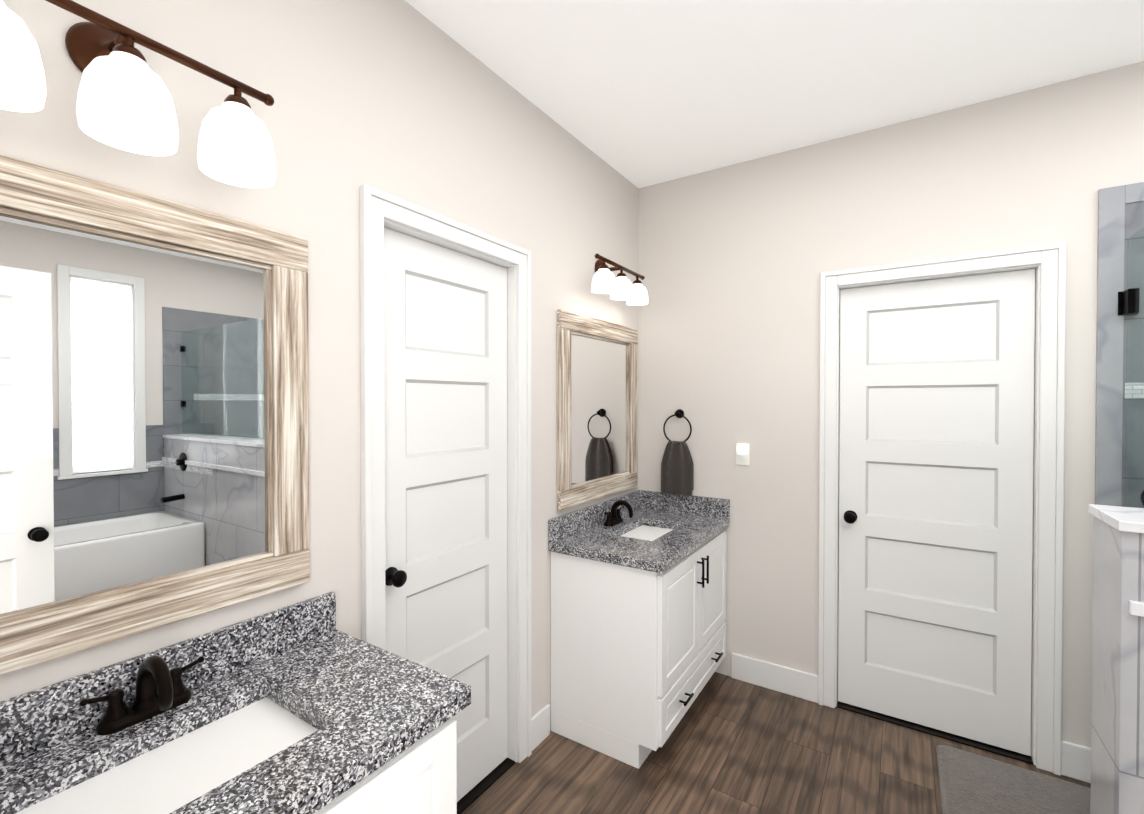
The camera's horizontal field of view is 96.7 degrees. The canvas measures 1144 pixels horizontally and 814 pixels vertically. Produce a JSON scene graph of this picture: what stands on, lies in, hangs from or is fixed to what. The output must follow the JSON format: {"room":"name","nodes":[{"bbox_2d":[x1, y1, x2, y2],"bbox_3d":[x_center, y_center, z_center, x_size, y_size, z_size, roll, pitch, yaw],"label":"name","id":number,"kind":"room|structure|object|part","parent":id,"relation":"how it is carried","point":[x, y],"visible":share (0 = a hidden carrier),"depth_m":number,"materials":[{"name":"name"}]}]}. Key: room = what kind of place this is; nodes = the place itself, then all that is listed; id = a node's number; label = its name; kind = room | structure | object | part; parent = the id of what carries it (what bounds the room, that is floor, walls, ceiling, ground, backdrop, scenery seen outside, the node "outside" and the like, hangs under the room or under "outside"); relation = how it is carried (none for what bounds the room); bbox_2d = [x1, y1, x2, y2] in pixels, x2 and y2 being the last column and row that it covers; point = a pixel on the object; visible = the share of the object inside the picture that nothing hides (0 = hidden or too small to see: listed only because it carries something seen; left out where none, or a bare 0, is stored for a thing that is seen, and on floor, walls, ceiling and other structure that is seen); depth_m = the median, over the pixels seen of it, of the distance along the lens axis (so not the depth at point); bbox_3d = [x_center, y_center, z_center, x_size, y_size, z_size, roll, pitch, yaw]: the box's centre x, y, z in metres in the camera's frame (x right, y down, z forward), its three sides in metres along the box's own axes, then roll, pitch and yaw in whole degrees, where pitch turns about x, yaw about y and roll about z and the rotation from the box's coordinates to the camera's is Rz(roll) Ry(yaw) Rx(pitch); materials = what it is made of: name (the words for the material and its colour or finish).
{"room":"bathroom","nodes":[
{"label":"bathroom","id":0,"kind":"room"},
{"bbox_2d":[0,0,637,730],"bbox_3d":[-0.465,0.090,1.833,0.120,2.760,3.210,0,1,33],"label":"wall","id":1,"kind":"structure","parent":0,"point":[404,100],"depth_m":1.44,"materials":[{"name":"white paint"}]},
{"bbox_2d":[0,0,276,187],"bbox_3d":[-0.842,-0.625,0.957,0.196,0.252,0.516,0,1,33],"label":"sconce","id":2,"kind":"object","parent":1,"relation":"attached to","point":[125,100],"visible":1,"depth_m":0.95,"materials":[{"name":"white glass"}]},
{"bbox_2d":[0,155,309,674],"bbox_3d":[-0.954,0.014,0.947,0.024,0.900,0.935,0,1,33],"label":"mirror","id":3,"kind":"object","parent":1,"relation":"attached to","point":[154,412],"visible":1,"depth_m":1.05,"materials":[{"name":"brown wood"}]},
{"bbox_3d":[-0.961,0.014,0.952,0.006,0.700,0.735,0,1,33],"label":"glass","id":4,"kind":"part","parent":3,"relation":"part of","materials":[{"name":"white"}]},
{"bbox_2d":[384,227,507,801],"bbox_3d":[-0.452,0.445,1.852,0.151,2.025,0.624,0,1,33],"label":"closet door","id":5,"kind":"structure","parent":1,"relation":"in","point":[445,356],"depth_m":1.85,"materials":[{"name":"white paint"}]},
{"bbox_3d":[-0.596,0.540,1.633,0.151,0.058,0.058,0,1,33],"label":"knob","id":6,"kind":"part","parent":5,"relation":"part of","materials":[{"name":"black metal"}]},
{"bbox_2d":[360,184,531,762],"bbox_3d":[-0.444,0.411,1.846,0.144,2.118,0.786,0,1,33],"label":"door frame","id":7,"kind":"structure","parent":1,"relation":"attached to","point":[380,210],"depth_m":1.82,"materials":[{"name":"white paint"}]},
{"bbox_2d":[557,309,637,510],"bbox_3d":[0.158,0.011,2.653,0.024,0.920,0.797,0,1,33],"label":"mirror","id":8,"kind":"object","parent":1,"relation":"attached to","point":[597,408],"visible":1,"depth_m":2.59,"materials":[{"name":"brown wood"}]},
{"bbox_3d":[0.151,0.011,2.658,0.006,0.720,0.597,0,1,33],"label":"glass","id":9,"kind":"part","parent":8,"relation":"part of","materials":[{"name":"white"}]},
{"bbox_2d":[591,253,647,305],"bbox_3d":[0.225,-0.662,2.604,0.183,0.212,0.516,0,1,33],"label":"sconce","id":10,"kind":"object","parent":1,"relation":"attached to","point":[621,286],"visible":1,"depth_m":2.54,"materials":[{"name":"white glass"}]},
{"bbox_2d":[405,0,1143,187],"bbox_3d":[1.260,-1.328,0.692,4.240,0.100,3.210,0,1,33],"label":"ceiling","id":11,"kind":"structure","parent":0,"point":[640,93],"depth_m":1.89,"materials":[{"name":"white paint"}]},
{"bbox_2d":[461,672,1090,813],"bbox_3d":[0.905,1.537,0.178,4.240,0.100,4.510,0,1,33],"label":"floor","id":12,"kind":"structure","parent":0,"point":[732,746],"depth_m":2.06,"materials":[{"name":"brown wood"}]},
{"bbox_2d":[0,592,470,813],"bbox_3d":[-0.714,0.987,0.842,0.552,0.987,1.017,0,1,33],"label":"bathroom vanity","id":13,"kind":"object","parent":12,"relation":"on","point":[305,707],"visible":1,"depth_m":0.99,"materials":[{"name":"white stone"}]},
{"bbox_2d":[79,656,203,735],"bbox_3d":[-0.823,0.555,1.002,0.136,0.127,0.201,0,1,33],"label":"faucet","id":14,"kind":"object","parent":13,"relation":"on","point":[144,695],"depth_m":1.00,"materials":[{"name":"black metal"}]},
{"bbox_2d":[457,758,514,813],"bbox_3d":[-0.456,1.466,1.865,0.118,0.006,0.630,0,1,33],"label":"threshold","id":15,"kind":"structure","parent":12,"relation":"on","point":[471,796],"depth_m":1.96,"materials":[{"name":"black metal"}]},
{"bbox_2d":[548,490,729,768],"bbox_3d":[0.383,0.969,2.509,0.568,0.987,0.920,0,1,33],"label":"bathroom vanity","id":16,"kind":"object","parent":12,"relation":"on","point":[638,616],"visible":1,"depth_m":2.20,"materials":[{"name":"white wood"}]},
{"bbox_2d":[548,508,729,573],"bbox_3d":[0.373,0.623,2.511,0.546,0.040,0.920,0,1,33],"label":"countertop","id":17,"kind":"structure","parent":16,"relation":"on","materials":[{"name":"stone"}]},
{"bbox_2d":[604,500,632,526],"bbox_3d":[0.250,0.538,2.602,0.136,0.127,0.201,0,1,33],"label":"faucet","id":18,"kind":"object","parent":17,"relation":"on","point":[614,519],"depth_m":2.60,"materials":[{"name":"black metal"}]},
{"bbox_2d":[837,701,1032,764],"bbox_3d":[1.623,1.462,2.331,0.720,0.006,0.118,0,1,33],"label":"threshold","id":19,"kind":"structure","parent":12,"relation":"on","point":[952,737],"depth_m":2.27,"materials":[{"name":"black metal"}]},
{"bbox_2d":[936,745,1090,813],"bbox_3d":[1.654,1.461,1.820,0.550,0.016,0.570,0,1,33],"label":"rug","id":20,"kind":"object","parent":12,"relation":"on","point":[971,783],"visible":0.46,"depth_m":1.93,"materials":[{"name":"grey fabric"}]},
{"bbox_2d":[1088,504,1143,813],"bbox_3d":[2.300,0.879,0.709,2.226,1.205,0.244,0,1,33],"label":"wall","id":21,"kind":"structure","parent":12,"relation":"on","point":[1117,748],"depth_m":1.24,"materials":[{"name":"stone"}]},
{"bbox_2d":[1118,228,1143,507],"bbox_3d":[1.869,0.415,1.601,0.073,2.085,0.781,0,1,36],"label":"glass","id":22,"kind":"object","parent":21,"relation":"on","point":[1128,301],"visible":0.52,"depth_m":1.74,"materials":[{"name":"clear glass"}]},
{"bbox_2d":[638,61,1143,747],"bbox_3d":[2.104,0.088,2.002,4.000,2.760,0.120,0,1,33],"label":"wall","id":23,"kind":"structure","parent":0,"point":[734,261],"depth_m":2.53,"materials":[{"name":"white paint"}]},
{"bbox_2d":[661,409,693,495],"bbox_3d":[0.599,0.253,2.877,0.187,0.480,0.058,0,1,33],"label":"towel ring","id":24,"kind":"object","parent":23,"relation":"attached to","point":[677,471],"visible":1,"depth_m":2.86,"materials":[{"name":"grey fabric"}]},
{"bbox_2d":[661,441,693,495],"bbox_3d":[0.593,0.342,2.869,0.187,0.301,0.037,0,1,33],"label":"towel","id":25,"kind":"object","parent":24,"relation":"hanging from","point":[677,466],"depth_m":2.86,"materials":[{"name":"grey fabric"}]},
{"bbox_2d":[736,443,749,464],"bbox_3d":[0.902,0.251,2.695,0.072,0.116,0.034,0,1,33],"label":"light switch","id":26,"kind":"object","parent":23,"relation":"attached to","point":[742,453],"visible":1,"depth_m":2.69,"materials":[{"name":"white plastic"}]},
{"bbox_2d":[731,652,817,702],"bbox_3d":[1.040,1.394,2.628,0.427,0.135,0.015,0,1,33],"label":"baseboard","id":27,"kind":"structure","parent":23,"relation":"attached to","point":[790,681],"depth_m":2.62,"materials":[{"name":"white paint"}]},
{"bbox_2d":[838,269,1034,755],"bbox_3d":[1.621,0.440,2.317,0.714,2.025,0.151,0,1,33],"label":"door","id":28,"kind":"structure","parent":23,"relation":"in","point":[936,444],"depth_m":2.28,"materials":[{"name":"white paint"}]},
{"bbox_3d":[1.364,0.531,2.486,0.058,0.058,0.151,0,1,33],"label":"knob","id":29,"kind":"part","parent":28,"relation":"part of","materials":[{"name":"black metal"}]},
{"bbox_2d":[818,242,1065,775],"bbox_3d":[1.616,0.406,2.309,0.876,2.118,0.144,0,1,33],"label":"door frame","id":30,"kind":"structure","parent":23,"relation":"attached to","point":[1047,262],"depth_m":2.07,"materials":[{"name":"white paint"}]},
{"bbox_2d":[1095,182,1143,507],"bbox_3d":[2.885,0.322,1.413,2.045,2.305,0.017,0,1,33],"label":"glass panel","id":31,"kind":"structure","parent":23,"relation":"attached to","point":[1120,216],"depth_m":1.93,"materials":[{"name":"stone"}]}
]}

